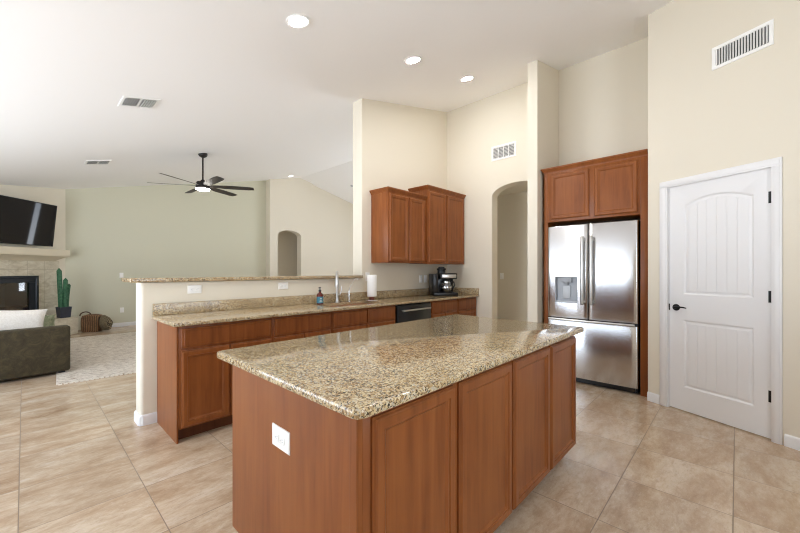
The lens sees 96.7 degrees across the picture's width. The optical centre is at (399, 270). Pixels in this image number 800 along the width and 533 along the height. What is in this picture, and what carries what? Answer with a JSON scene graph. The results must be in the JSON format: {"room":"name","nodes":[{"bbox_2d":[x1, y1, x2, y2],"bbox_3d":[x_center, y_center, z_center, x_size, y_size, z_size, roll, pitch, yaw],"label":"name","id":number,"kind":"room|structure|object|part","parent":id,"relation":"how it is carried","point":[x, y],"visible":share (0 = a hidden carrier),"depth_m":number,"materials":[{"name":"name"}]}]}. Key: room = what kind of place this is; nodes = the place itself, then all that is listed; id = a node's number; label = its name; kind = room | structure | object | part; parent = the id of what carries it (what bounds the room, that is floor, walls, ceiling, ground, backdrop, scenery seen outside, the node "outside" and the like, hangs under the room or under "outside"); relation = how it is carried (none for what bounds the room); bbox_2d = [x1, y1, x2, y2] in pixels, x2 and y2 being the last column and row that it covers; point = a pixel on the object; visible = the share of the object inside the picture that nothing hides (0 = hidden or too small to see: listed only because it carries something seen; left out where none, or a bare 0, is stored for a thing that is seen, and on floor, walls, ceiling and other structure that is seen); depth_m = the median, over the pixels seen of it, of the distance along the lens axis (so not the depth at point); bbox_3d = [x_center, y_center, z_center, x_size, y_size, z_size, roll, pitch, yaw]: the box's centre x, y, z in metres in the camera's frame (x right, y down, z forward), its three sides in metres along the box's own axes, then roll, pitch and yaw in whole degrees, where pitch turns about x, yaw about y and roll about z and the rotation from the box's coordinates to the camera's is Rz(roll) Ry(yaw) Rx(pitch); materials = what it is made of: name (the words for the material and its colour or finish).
{"room":"kitchen","nodes":[
{"label":"kitchen","id":0,"kind":"room"},
{"bbox_2d":[0,184,64,282],"bbox_3d":[-7.153,-0.231,5.534,0.150,3.062,4.115,0,0,-2],"label":"wall","id":1,"kind":"structure","parent":0,"point":[52,196],"depth_m":7.24,"materials":[{"name":"beige paint"}]},
{"bbox_2d":[0,195,56,246],"bbox_3d":[-6.930,-0.887,6.408,0.172,0.823,1.450,0,0,-2],"label":"television","id":2,"kind":"object","parent":1,"relation":"attached to","point":[22,221],"visible":1,"depth_m":6.57,"materials":[{"name":"black plastic"}]},
{"bbox_2d":[65,181,296,329],"bbox_3d":[-5.314,-0.672,9.987,0.650,4.184,6.800,0,0,43],"label":"wall","id":3,"kind":"structure","parent":0,"point":[155,230],"depth_m":8.77,"materials":[{"name":"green paint"}]},
{"bbox_2d":[112,321,135,326],"bbox_3d":[-5.465,1.256,9.345,0.014,0.088,4.060,0,0,43],"label":"baseboard","id":4,"kind":"structure","parent":3,"relation":"attached to","point":[134,322],"depth_m":8.31,"materials":[{"name":"white paint"}]},
{"bbox_2d":[266,178,312,275],"bbox_3d":[-3.468,-0.847,11.283,0.250,4.293,1.500,0,0,43],"label":"wall","id":5,"kind":"structure","parent":0,"point":[289,201],"depth_m":11.17,"materials":[{"name":"beige paint"}]},
{"bbox_2d":[136,98,446,414],"bbox_3d":[0.729,-0.847,6.173,0.190,4.293,8.632,0,0,43],"label":"wall","id":6,"kind":"structure","parent":0,"point":[403,147],"depth_m":4.83,"materials":[{"name":"beige paint"}]},
{"bbox_2d":[134,410,156,425],"bbox_3d":[-2.203,1.256,3.076,0.218,0.088,0.131,0,0,43],"label":"baseboard","id":7,"kind":"structure","parent":6,"relation":"attached to","point":[140,420],"depth_m":3.00,"materials":[{"name":"white paint"}]},
{"bbox_2d":[188,285,201,293],"bbox_3d":[-1.884,0.173,3.268,0.009,0.074,0.116,0,0,43],"label":"wall outlet","id":8,"kind":"object","parent":6,"relation":"attached to","point":[191,288],"visible":1,"depth_m":3.26,"materials":[{"name":"white plastic"}]},
{"bbox_2d":[121,275,362,282],"bbox_3d":[-1.491,0.082,3.945,0.420,0.036,2.490,0,0,43],"label":"bar ledge","id":9,"kind":"object","parent":6,"relation":"on","point":[222,278],"visible":1,"depth_m":3.46,"materials":[{"name":"beige stone"}]},
{"bbox_2d":[278,282,287,288],"bbox_3d":[-1.279,0.169,3.906,0.009,0.074,0.116,0,0,43],"label":"wall outlet","id":10,"kind":"object","parent":6,"relation":"attached to","point":[284,285],"visible":1,"depth_m":3.90,"materials":[{"name":"white plastic"}]},
{"bbox_2d":[369,186,427,263],"bbox_3d":[-0.005,-0.594,4.995,0.360,0.978,0.808,0,0,43],"label":"upper cabinet","id":11,"kind":"object","parent":6,"relation":"attached to","point":[398,216],"visible":1,"depth_m":4.80,"materials":[{"name":"brown wood"}]},
{"bbox_3d":[-0.010,-0.564,4.760,0.020,0.882,0.364,0,0,43],"label":"door","id":12,"kind":"part","parent":11,"relation":"part of","materials":[{"name":"brown wood"}]},
{"bbox_3d":[-0.005,-1.053,4.995,0.360,0.060,0.808,0,0,43],"label":"crown moulding","id":13,"kind":"part","parent":11,"relation":"part of","materials":[{"name":"brown wood"}]},
{"bbox_3d":[0.244,-0.564,5.029,0.020,0.882,0.330,0,0,43],"label":"door","id":14,"kind":"part","parent":11,"relation":"part of","materials":[{"name":"brown wood"}]},
{"bbox_2d":[408,185,465,264],"bbox_3d":[0.601,-0.669,5.616,0.388,1.138,0.987,0,0,43],"label":"upper cabinet","id":15,"kind":"object","parent":6,"relation":"attached to","point":[444,208],"visible":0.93,"depth_m":5.44,"materials":[{"name":"brown wood"}]},
{"bbox_3d":[0.565,-0.639,5.327,0.020,1.042,0.423,0,0,43],"label":"door","id":16,"kind":"part","parent":15,"relation":"part of","materials":[{"name":"brown wood"}]},
{"bbox_3d":[0.601,-1.208,5.616,0.388,0.060,0.987,0,0,43],"label":"crown moulding","id":17,"kind":"part","parent":15,"relation":"part of","materials":[{"name":"brown wood"}]},
{"bbox_3d":[0.880,-0.639,5.660,0.020,1.042,0.450,0,0,43],"label":"door","id":18,"kind":"part","parent":15,"relation":"part of","materials":[{"name":"brown wood"}]},
{"bbox_2d":[313,185,352,274],"bbox_3d":[-2.036,-0.789,12.847,0.180,4.178,2.740,0,0,43],"label":"wall","id":19,"kind":"structure","parent":0,"point":[332,215],"depth_m":12.36,"materials":[{"name":"beige paint"}]},
{"bbox_2d":[0,0,673,203],"bbox_3d":[-0.818,-2.082,5.594,12.320,2.062,11.840,0,0,43],"label":"ceiling","id":20,"kind":"structure","parent":0,"point":[265,98],"depth_m":3.63,"materials":[{"name":"white paint"}]},
{"bbox_2d":[84,160,111,164],"bbox_3d":[-4.978,-1.778,5.870,0.310,0.082,0.323,0,0,43],"label":"ceiling vent","id":21,"kind":"object","parent":20,"relation":"in","point":[88,162],"visible":1,"depth_m":5.86,"materials":[{"name":"white plastic"}]},
{"bbox_2d":[118,96,160,108],"bbox_3d":[-2.765,-1.778,3.778,0.310,0.082,0.323,0,0,43],"label":"ceiling vent","id":22,"kind":"object","parent":20,"relation":"in","point":[126,101],"visible":1,"depth_m":3.77,"materials":[{"name":"white plastic"}]},
{"bbox_2d":[147,153,253,195],"bbox_3d":[-3.535,-1.764,6.383,1.700,0.678,1.531,0,0,43],"label":"ceiling fan","id":23,"kind":"object","parent":20,"relation":"hanging from","point":[202,185],"visible":0.99,"depth_m":6.37,"materials":[{"name":"brown metal"}]},
{"bbox_3d":[-3.535,-1.444,6.383,0.230,0.037,0.230,0,0,43],"label":"lamp shade","id":24,"kind":"part","parent":23,"relation":"part of","materials":[{"name":"white glass"}]},
{"bbox_3d":[-3.190,-1.515,6.056,0.750,0.033,0.147,0,0,43],"label":"blade","id":25,"kind":"part","parent":23,"relation":"part of","materials":[{"name":"grey"}]},
{"bbox_3d":[-3.425,-1.515,6.845,0.147,0.033,0.750,0,0,13],"label":"blade","id":26,"kind":"part","parent":23,"relation":"part of","materials":[{"name":"grey"}]},
{"bbox_3d":[-3.080,-1.515,6.518,0.750,0.033,0.147,0,0,-17],"label":"blade","id":27,"kind":"part","parent":23,"relation":"part of","materials":[{"name":"grey"}]},
{"bbox_2d":[286,14,309,27],"bbox_3d":[-0.785,-1.917,2.742,0.180,0.047,0.183,0,0,-41],"label":"recessed light","id":28,"kind":"object","parent":20,"relation":"in","point":[297,20],"visible":1,"depth_m":2.74,"materials":[{"name":"white plastic"}]},
{"bbox_2d":[404,56,421,63],"bbox_3d":[0.138,-2.229,3.778,0.180,0.047,0.183,0,0,-41],"label":"recessed light","id":29,"kind":"object","parent":20,"relation":"in","point":[415,59],"visible":1,"depth_m":3.77,"materials":[{"name":"white plastic"}]},
{"bbox_2d":[460,76,473,81],"bbox_3d":[0.866,-2.476,4.599,0.180,0.047,0.183,0,0,-41],"label":"recessed light","id":30,"kind":"object","parent":20,"relation":"in","point":[467,78],"visible":1,"depth_m":4.60,"materials":[{"name":"white plastic"}]},
{"bbox_2d":[0,325,799,532],"bbox_3d":[-0.818,1.360,5.594,12.320,0.120,11.840,0,0,43],"label":"floor","id":31,"kind":"structure","parent":0,"point":[75,458],"depth_m":2.28,"materials":[{"name":"tile"}]},
{"bbox_2d":[0,315,69,380],"bbox_3d":[-5.193,0.920,4.662,1.750,0.760,1.060,0,0,38],"label":"sofa","id":32,"kind":"object","parent":31,"relation":"on","point":[25,352],"visible":0.92,"depth_m":4.27,"materials":[{"name":"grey fabric"}]},
{"bbox_2d":[0,309,47,329],"bbox_3d":[-4.781,0.668,4.361,0.206,0.444,0.691,0,0,35],"label":"throw pillow","id":33,"kind":"object","parent":32,"relation":"on","point":[9,319],"visible":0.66,"depth_m":4.41,"materials":[{"name":"white fabric"}]},
{"bbox_2d":[43,314,55,326],"bbox_3d":[-4.826,0.732,4.706,0.160,0.260,0.420,0,0,35],"label":"throw pillow","id":34,"kind":"object","parent":32,"relation":"on","point":[49,320],"visible":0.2,"depth_m":4.80,"materials":[{"name":"green fabric"}]},
{"bbox_2d":[0,246,77,334],"bbox_3d":[-7.184,0.440,6.319,1.110,1.720,2.195,0,0,-2],"label":"fireplace","id":35,"kind":"object","parent":31,"relation":"on","point":[28,276],"visible":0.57,"depth_m":6.96,"materials":[{"name":"stone"}]},
{"bbox_3d":[-7.090,0.500,6.439,0.065,0.800,1.070,0,0,-2],"label":"firebox frame","id":36,"kind":"part","parent":35,"relation":"part of","materials":[{"name":"black metal"}]},
{"bbox_2d":[55,268,71,317],"bbox_3d":[-6.790,0.449,7.198,0.184,1.000,0.244,0,0,23],"label":"potted cactus","id":37,"kind":"object","parent":35,"relation":"on","point":[63,310],"visible":1,"depth_m":7.14,"materials":[{"name":"green plant"}]},
{"bbox_3d":[-6.816,0.359,7.138,0.086,0.820,0.114,0,0,23],"label":"stem","id":38,"kind":"part","parent":37,"relation":"part of","materials":[{"name":"green plant"}]},
{"bbox_2d":[55,306,71,317],"bbox_3d":[-6.793,0.842,7.192,0.184,0.215,0.184,0,0,23],"label":"pot","id":39,"kind":"object","parent":37,"relation":"attached to","point":[61,311],"depth_m":7.14,"materials":[{"name":"grey ceramic"}]},
{"bbox_3d":[-6.769,0.459,7.198,0.074,0.620,0.080,0,0,1],"label":"stem","id":40,"kind":"part","parent":37,"relation":"part of","materials":[{"name":"green plant"}]},
{"bbox_3d":[-6.789,0.519,7.276,0.063,0.500,0.099,0,0,23],"label":"stem","id":41,"kind":"part","parent":37,"relation":"part of","materials":[{"name":"green plant"}]},
{"bbox_2d":[79,311,101,331],"bbox_3d":[-6.598,1.083,7.596,0.386,0.431,0.260,0,0,-17],"label":"woven basket","id":42,"kind":"object","parent":31,"relation":"on","point":[89,322],"visible":0.94,"depth_m":7.50,"materials":[{"name":"brown wicker"}]},
{"bbox_2d":[56,332,135,384],"bbox_3d":[-4.139,1.292,6.280,2.746,0.014,3.655,0,0,-44],"label":"area rug","id":43,"kind":"object","parent":31,"relation":"on","point":[110,355],"visible":0.32,"depth_m":5.26,"materials":[{"name":"beige carpet"}]},
{"bbox_2d":[99,315,112,329],"bbox_3d":[-6.331,1.121,7.676,0.154,0.324,0.300,0,0,-17],"label":"throw blanket","id":44,"kind":"object","parent":31,"relation":"on","point":[105,322],"visible":1,"depth_m":7.60,"materials":[{"name":"fabric"}]},
{"bbox_2d":[157,318,271,443],"bbox_3d":[-1.613,0.858,3.127,0.592,0.884,0.754,0,0,43],"label":"base cabinet","id":45,"kind":"object","parent":31,"relation":"on","point":[195,387],"visible":0.56,"depth_m":2.82,"materials":[{"name":"brown wood"}]},
{"bbox_3d":[-1.875,0.858,2.864,0.572,0.884,0.012,0,0,43],"label":"panel","id":46,"kind":"part","parent":45,"relation":"part of","materials":[{"name":"brown wood"}]},
{"bbox_3d":[-1.524,0.898,2.805,0.020,0.580,0.350,0,0,43],"label":"door","id":47,"kind":"part","parent":45,"relation":"part of","materials":[{"name":"brown wood"}]},
{"bbox_3d":[-1.400,0.513,2.936,0.020,0.150,0.710,0,0,43],"label":"drawer","id":48,"kind":"part","parent":45,"relation":"part of","materials":[{"name":"brown wood"}]},
{"bbox_3d":[-1.276,0.898,3.067,0.020,0.580,0.350,0,0,43],"label":"door","id":49,"kind":"part","parent":45,"relation":"part of","materials":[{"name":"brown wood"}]},
{"bbox_2d":[152,287,478,326],"bbox_3d":[-0.421,0.350,4.356,0.632,0.132,4.248,0,0,43],"label":"countertop","id":50,"kind":"structure","parent":45,"relation":"on","point":[178,314],"depth_m":3.57,"materials":[{"name":"beige stone"}]},
{"bbox_2d":[317,287,322,304],"bbox_3d":[-0.914,0.287,4.067,0.075,0.197,0.075,0,0,43],"label":"soap bottle","id":51,"kind":"object","parent":50,"relation":"on","point":[319,295],"visible":1,"depth_m":4.04,"materials":[{"name":"blue plastic"}]},
{"bbox_2d":[335,271,341,301],"bbox_3d":[-0.735,0.195,4.253,0.091,0.382,0.203,0,0,-9],"label":"kitchen faucet","id":52,"kind":"object","parent":50,"relation":"on","point":[338,294],"visible":0.98,"depth_m":4.30,"materials":[{"name":"silver metal"}]},
{"bbox_3d":[-0.751,0.175,4.248,0.032,0.342,0.183,0,0,-9],"label":"spout","id":53,"kind":"part","parent":52,"relation":"part of","materials":[{"name":"silver metal"}]},
{"bbox_2d":[348,278,357,300],"bbox_3d":[-0.598,0.240,4.502,0.134,0.290,0.035,0,0,-35],"label":"water tap","id":54,"kind":"object","parent":50,"relation":"on","point":[355,278],"visible":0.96,"depth_m":4.47,"materials":[{"name":"silver metal"}]},
{"bbox_2d":[365,275,378,300],"bbox_3d":[-0.363,0.221,4.591,0.180,0.329,0.180,0,0,43],"label":"paper towel holder","id":55,"kind":"object","parent":50,"relation":"on","point":[371,279],"visible":1,"depth_m":4.54,"materials":[{"name":"white paper"}]},
{"bbox_2d":[429,267,457,295],"bbox_3d":[0.672,0.164,5.523,0.390,0.444,0.290,0,0,-9],"label":"coffee maker","id":56,"kind":"object","parent":50,"relation":"on","point":[440,283],"visible":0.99,"depth_m":5.43,"materials":[{"name":"black plastic"}]},
{"bbox_3d":[0.660,0.193,5.532,0.370,0.285,0.270,0,0,-9],"label":"water tank","id":57,"kind":"part","parent":56,"relation":"part of","materials":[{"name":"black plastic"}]},
{"bbox_3d":[0.748,0.088,5.407,0.225,0.055,0.006,0,0,-9],"label":"control panel","id":58,"kind":"part","parent":56,"relation":"part of","materials":[{"name":"silver metal"}]},
{"bbox_2d":[272,312,330,342],"bbox_3d":[-1.131,0.858,3.636,0.592,0.884,0.642,0,0,43],"label":"base cabinet","id":59,"kind":"object","parent":31,"relation":"on","point":[284,328],"visible":0.27,"depth_m":3.40,"materials":[{"name":"brown wood"}]},
{"bbox_3d":[-1.030,0.898,3.326,0.020,0.580,0.305,0,0,43],"label":"door","id":60,"kind":"part","parent":59,"relation":"part of","materials":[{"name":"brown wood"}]},
{"bbox_3d":[-0.816,0.898,3.553,0.020,0.580,0.302,0,0,43],"label":"door","id":61,"kind":"part","parent":59,"relation":"part of","materials":[{"name":"brown wood"}]},
{"bbox_2d":[331,303,394,332],"bbox_3d":[-0.583,0.858,4.215,0.592,0.884,0.947,0,0,43],"label":"base cabinet","id":62,"kind":"object","parent":31,"relation":"on","point":[353,319],"visible":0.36,"depth_m":3.97,"materials":[{"name":"brown wood"}]},
{"bbox_3d":[-0.535,0.898,3.849,0.020,0.580,0.455,0,0,43],"label":"door","id":63,"kind":"part","parent":62,"relation":"part of","materials":[{"name":"brown wood"}]},
{"bbox_3d":[-0.535,0.513,3.849,0.020,0.150,0.455,0,0,43],"label":"drawer","id":64,"kind":"part","parent":62,"relation":"part of","materials":[{"name":"brown wood"}]},
{"bbox_3d":[-0.216,0.898,4.187,0.020,0.580,0.455,0,0,43],"label":"door","id":65,"kind":"part","parent":62,"relation":"part of","materials":[{"name":"brown wood"}]},
{"bbox_3d":[-0.212,0.513,4.191,0.020,0.150,0.445,0,0,43],"label":"drawer","id":66,"kind":"part","parent":62,"relation":"part of","materials":[{"name":"brown wood"}]},
{"bbox_2d":[233,336,575,532],"bbox_3d":[0.201,0.858,2.078,0.965,0.884,1.936,0,0,43],"label":"base cabinet","id":67,"kind":"object","parent":31,"relation":"on","point":[463,455],"visible":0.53,"depth_m":1.42,"materials":[{"name":"brown wood"}]},
{"bbox_2d":[272,423,289,455],"bbox_3d":[-0.461,0.648,1.371,0.132,0.084,0.009,0,0,43],"label":"wall outlet","id":68,"kind":"object","parent":67,"relation":"attached to","point":[280,436],"visible":1,"depth_m":1.36,"materials":[{"name":"white plastic"}]},
{"bbox_2d":[275,433,278,441],"bbox_3d":[-0.478,0.648,1.383,0.029,0.029,0.004,0,0,43],"label":"receptacle","id":69,"kind":"object","parent":68,"relation":"attached to","point":[276,434],"depth_m":1.38,"materials":[{"name":"grey plastic"}]},
{"bbox_2d":[280,436,284,445],"bbox_3d":[-0.448,0.648,1.354,0.029,0.029,0.004,0,0,43],"label":"receptacle","id":70,"kind":"object","parent":68,"relation":"attached to","point":[282,438],"depth_m":1.35,"materials":[{"name":"grey plastic"}]},
{"bbox_3d":[-0.457,0.858,1.383,0.925,0.884,0.023,0,0,43],"label":"panel","id":71,"kind":"part","parent":67,"relation":"part of","materials":[{"name":"brown wood"}]},
{"bbox_2d":[217,314,583,419],"bbox_3d":[0.188,0.401,2.065,1.060,0.030,2.003,0,0,43],"label":"countertop","id":72,"kind":"structure","parent":67,"relation":"on","point":[358,374],"depth_m":1.60,"materials":[{"name":"beige stone"}]},
{"bbox_3d":[0.066,0.824,1.248,0.020,0.744,0.434,0,0,43],"label":"door","id":73,"kind":"part","parent":67,"relation":"part of","materials":[{"name":"brown wood"}]},
{"bbox_3d":[0.394,0.824,1.594,0.020,0.744,0.454,0,0,43],"label":"door","id":74,"kind":"part","parent":67,"relation":"part of","materials":[{"name":"brown wood"}]},
{"bbox_3d":[0.725,0.824,1.944,0.020,0.744,0.463,0,0,43],"label":"door","id":75,"kind":"part","parent":67,"relation":"part of","materials":[{"name":"brown wood"}]},
{"bbox_3d":[1.052,0.824,2.290,0.020,0.744,0.443,0,0,43],"label":"door","id":76,"kind":"part","parent":67,"relation":"part of","materials":[{"name":"brown wood"}]},
{"bbox_2d":[395,302,430,323],"bbox_3d":[0.000,0.865,4.792,0.645,0.870,0.676,0,0,43],"label":"dishwasher","id":77,"kind":"object","parent":31,"relation":"on","point":[422,310],"visible":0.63,"depth_m":4.57,"materials":[{"name":"black plastic"}]},
{"bbox_3d":[0.215,0.500,4.589,0.053,0.022,0.540,0,0,43],"label":"handle","id":78,"kind":"part","parent":77,"relation":"part of","materials":[{"name":"silver metal"}]},
{"bbox_2d":[430,299,456,317],"bbox_3d":[0.436,0.858,5.291,0.592,0.884,0.632,0,0,43],"label":"base cabinet","id":79,"kind":"object","parent":31,"relation":"on","point":[440,308],"visible":0.22,"depth_m":5.06,"materials":[{"name":"brown wood"}]},
{"bbox_3d":[0.539,0.898,4.984,0.020,0.580,0.300,0,0,43],"label":"door","id":80,"kind":"part","parent":79,"relation":"part of","materials":[{"name":"brown wood"}]},
{"bbox_3d":[0.644,0.513,5.095,0.020,0.150,0.605,0,0,43],"label":"drawer","id":81,"kind":"part","parent":79,"relation":"part of","materials":[{"name":"brown wood"}]},
{"bbox_3d":[0.750,0.898,5.207,0.020,0.580,0.297,0,0,43],"label":"door","id":82,"kind":"part","parent":79,"relation":"part of","materials":[{"name":"brown wood"}]},
{"bbox_2d":[457,297,475,315],"bbox_3d":[0.839,0.858,5.717,0.592,0.884,0.534,0,0,43],"label":"base cabinet","id":83,"kind":"object","parent":31,"relation":"on","point":[465,306],"visible":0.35,"depth_m":5.50,"materials":[{"name":"brown wood"}]},
{"bbox_3d":[1.044,0.513,5.518,0.020,0.150,0.500,0,0,43],"label":"drawer","id":84,"kind":"part","parent":83,"relation":"part of","materials":[{"name":"brown wood"}]},
{"bbox_3d":[1.044,0.898,5.518,0.020,0.580,0.500,0,0,43],"label":"door","id":85,"kind":"part","parent":83,"relation":"part of","materials":[{"name":"brown wood"}]},
{"bbox_2d":[548,220,639,393],"bbox_3d":[2.307,0.383,4.199,0.930,1.835,0.674,0,0,43],"label":"refrigerator","id":86,"kind":"object","parent":31,"relation":"on","point":[594,268],"visible":0.92,"depth_m":3.93,"materials":[{"name":"grey metal"}]},
{"bbox_3d":[1.970,0.015,4.190,0.452,1.086,0.050,0,0,43],"label":"fridge door","id":87,"kind":"part","parent":86,"relation":"part of","materials":[{"name":"silver metal"}]},
{"bbox_3d":[2.063,0.000,4.024,0.035,0.776,0.084,0,0,43],"label":"handle","id":88,"kind":"part","parent":86,"relation":"part of","materials":[{"name":"silver metal"}]},
{"bbox_3d":[2.130,0.000,3.960,0.035,0.776,0.084,0,0,43],"label":"handle","id":89,"kind":"part","parent":86,"relation":"part of","materials":[{"name":"silver metal"}]},
{"bbox_3d":[2.143,0.910,4.026,0.930,0.650,0.050,0,0,43],"label":"freezer drawer","id":90,"kind":"part","parent":86,"relation":"part of","materials":[{"name":"silver metal"}]},
{"bbox_3d":[2.309,0.015,3.869,0.474,1.086,0.050,0,0,43],"label":"fridge door","id":91,"kind":"part","parent":86,"relation":"part of","materials":[{"name":"silver metal"}]},
{"bbox_2d":[541,149,647,396],"bbox_3d":[2.340,0.029,4.231,1.090,2.542,0.627,0,0,43],"label":"tall cabinet","id":92,"kind":"object","parent":31,"relation":"on","point":[612,188],"visible":0.7,"depth_m":3.92,"materials":[{"name":"brown wood"}]},
{"bbox_3d":[1.995,0.055,4.580,0.045,2.490,0.595,0,0,43],"label":"panel","id":93,"kind":"part","parent":92,"relation":"part of","materials":[{"name":"brown wood"}]},
{"bbox_3d":[1.981,-0.885,4.169,0.425,0.539,0.020,0,0,43],"label":"door","id":94,"kind":"part","parent":92,"relation":"part of","materials":[{"name":"brown wood"}]},
{"bbox_3d":[2.340,-1.212,4.231,1.090,0.060,0.627,0,0,43],"label":"crown moulding","id":95,"kind":"part","parent":92,"relation":"part of","materials":[{"name":"brown wood"}]},
{"bbox_3d":[2.324,-0.881,3.845,0.410,0.547,0.020,0,0,43],"label":"door","id":96,"kind":"part","parent":92,"relation":"part of","materials":[{"name":"brown wood"}]},
{"bbox_3d":[2.724,0.055,3.890,0.064,2.490,0.595,0,0,43],"label":"panel","id":97,"kind":"part","parent":92,"relation":"part of","materials":[{"name":"brown wood"}]},
{"bbox_2d":[497,183,527,320],"bbox_3d":[2.933,-0.150,5.258,4.270,2.900,1.330,0,0,43],"label":"wall","id":98,"kind":"structure","parent":0,"point":[512,202],"depth_m":6.72,"materials":[{"name":"beige paint"}]},
{"bbox_2d":[528,60,558,322],"bbox_3d":[1.869,-0.725,4.627,0.123,4.050,0.710,0,0,43],"label":"wall","id":99,"kind":"structure","parent":0,"point":[543,79],"depth_m":4.40,"materials":[{"name":"beige paint"}]},
{"bbox_2d":[447,37,647,317],"bbox_3d":[1.992,-0.725,5.116,3.100,4.050,0.170,0,0,43],"label":"wall","id":100,"kind":"structure","parent":0,"point":[603,99],"depth_m":5.26,"materials":[{"name":"beige paint"}]},
{"bbox_2d":[492,141,515,160],"bbox_3d":[1.565,-1.803,5.391,0.398,0.222,0.016,0,0,43],"label":"air vent","id":101,"kind":"object","parent":100,"relation":"in","point":[507,150],"visible":1,"depth_m":5.38,"materials":[{"name":"white plastic"}]},
{"bbox_2d":[648,0,799,444],"bbox_3d":[3.004,-0.646,2.446,0.115,3.893,2.470,0,0,-22],"label":"wall","id":102,"kind":"structure","parent":0,"point":[746,110],"depth_m":2.97,"materials":[{"name":"beige paint"}]},
{"bbox_2d":[647,392,658,403],"bbox_3d":[2.502,1.256,3.513,0.014,0.088,0.116,0,0,-22],"label":"baseboard","id":103,"kind":"structure","parent":102,"relation":"attached to","point":[652,397],"depth_m":3.52,"materials":[{"name":"white paint"}]},
{"bbox_2d":[669,168,770,438],"bbox_3d":[2.698,0.251,3.052,0.092,2.078,0.744,0,0,-22],"label":"door","id":104,"kind":"structure","parent":102,"relation":"in","point":[720,228],"depth_m":3.02,"materials":[{"name":"white paint"}]},
{"bbox_3d":[2.576,0.345,3.310,0.060,0.062,0.173,0,0,-22],"label":"handle","id":105,"kind":"part","parent":104,"relation":"part of","materials":[{"name":"black metal"}]},
{"bbox_3d":[2.712,0.765,3.053,0.001,0.552,0.432,0,0,-22],"label":"panel","id":106,"kind":"part","parent":104,"relation":"part of","materials":[{"name":"white wood"}]},
{"bbox_3d":[2.712,-0.223,3.053,0.001,0.817,0.432,0,0,-22],"label":"panel","id":107,"kind":"part","parent":104,"relation":"part of","materials":[{"name":"white wood"}]},
{"bbox_2d":[659,156,782,444],"bbox_3d":[2.738,0.225,3.076,0.135,2.150,0.867,0,0,-22],"label":"trim","id":108,"kind":"structure","parent":102,"relation":"attached to","point":[776,164],"depth_m":2.70,"materials":[{"name":"white paint"}]},
{"bbox_2d":[712,19,773,70],"bbox_3d":[2.756,-1.814,2.881,0.015,0.192,0.395,0,0,-22],"label":"air vent","id":109,"kind":"object","parent":102,"relation":"in","point":[760,37],"visible":1,"depth_m":2.86,"materials":[{"name":"white plastic"}]},
{"bbox_2d":[784,434,799,450],"bbox_3d":[3.128,1.256,1.969,0.014,0.088,1.453,0,0,-22],"label":"baseboard","id":110,"kind":"structure","parent":102,"relation":"attached to","point":[790,441],"depth_m":2.60,"materials":[{"name":"white paint"}]}
]}

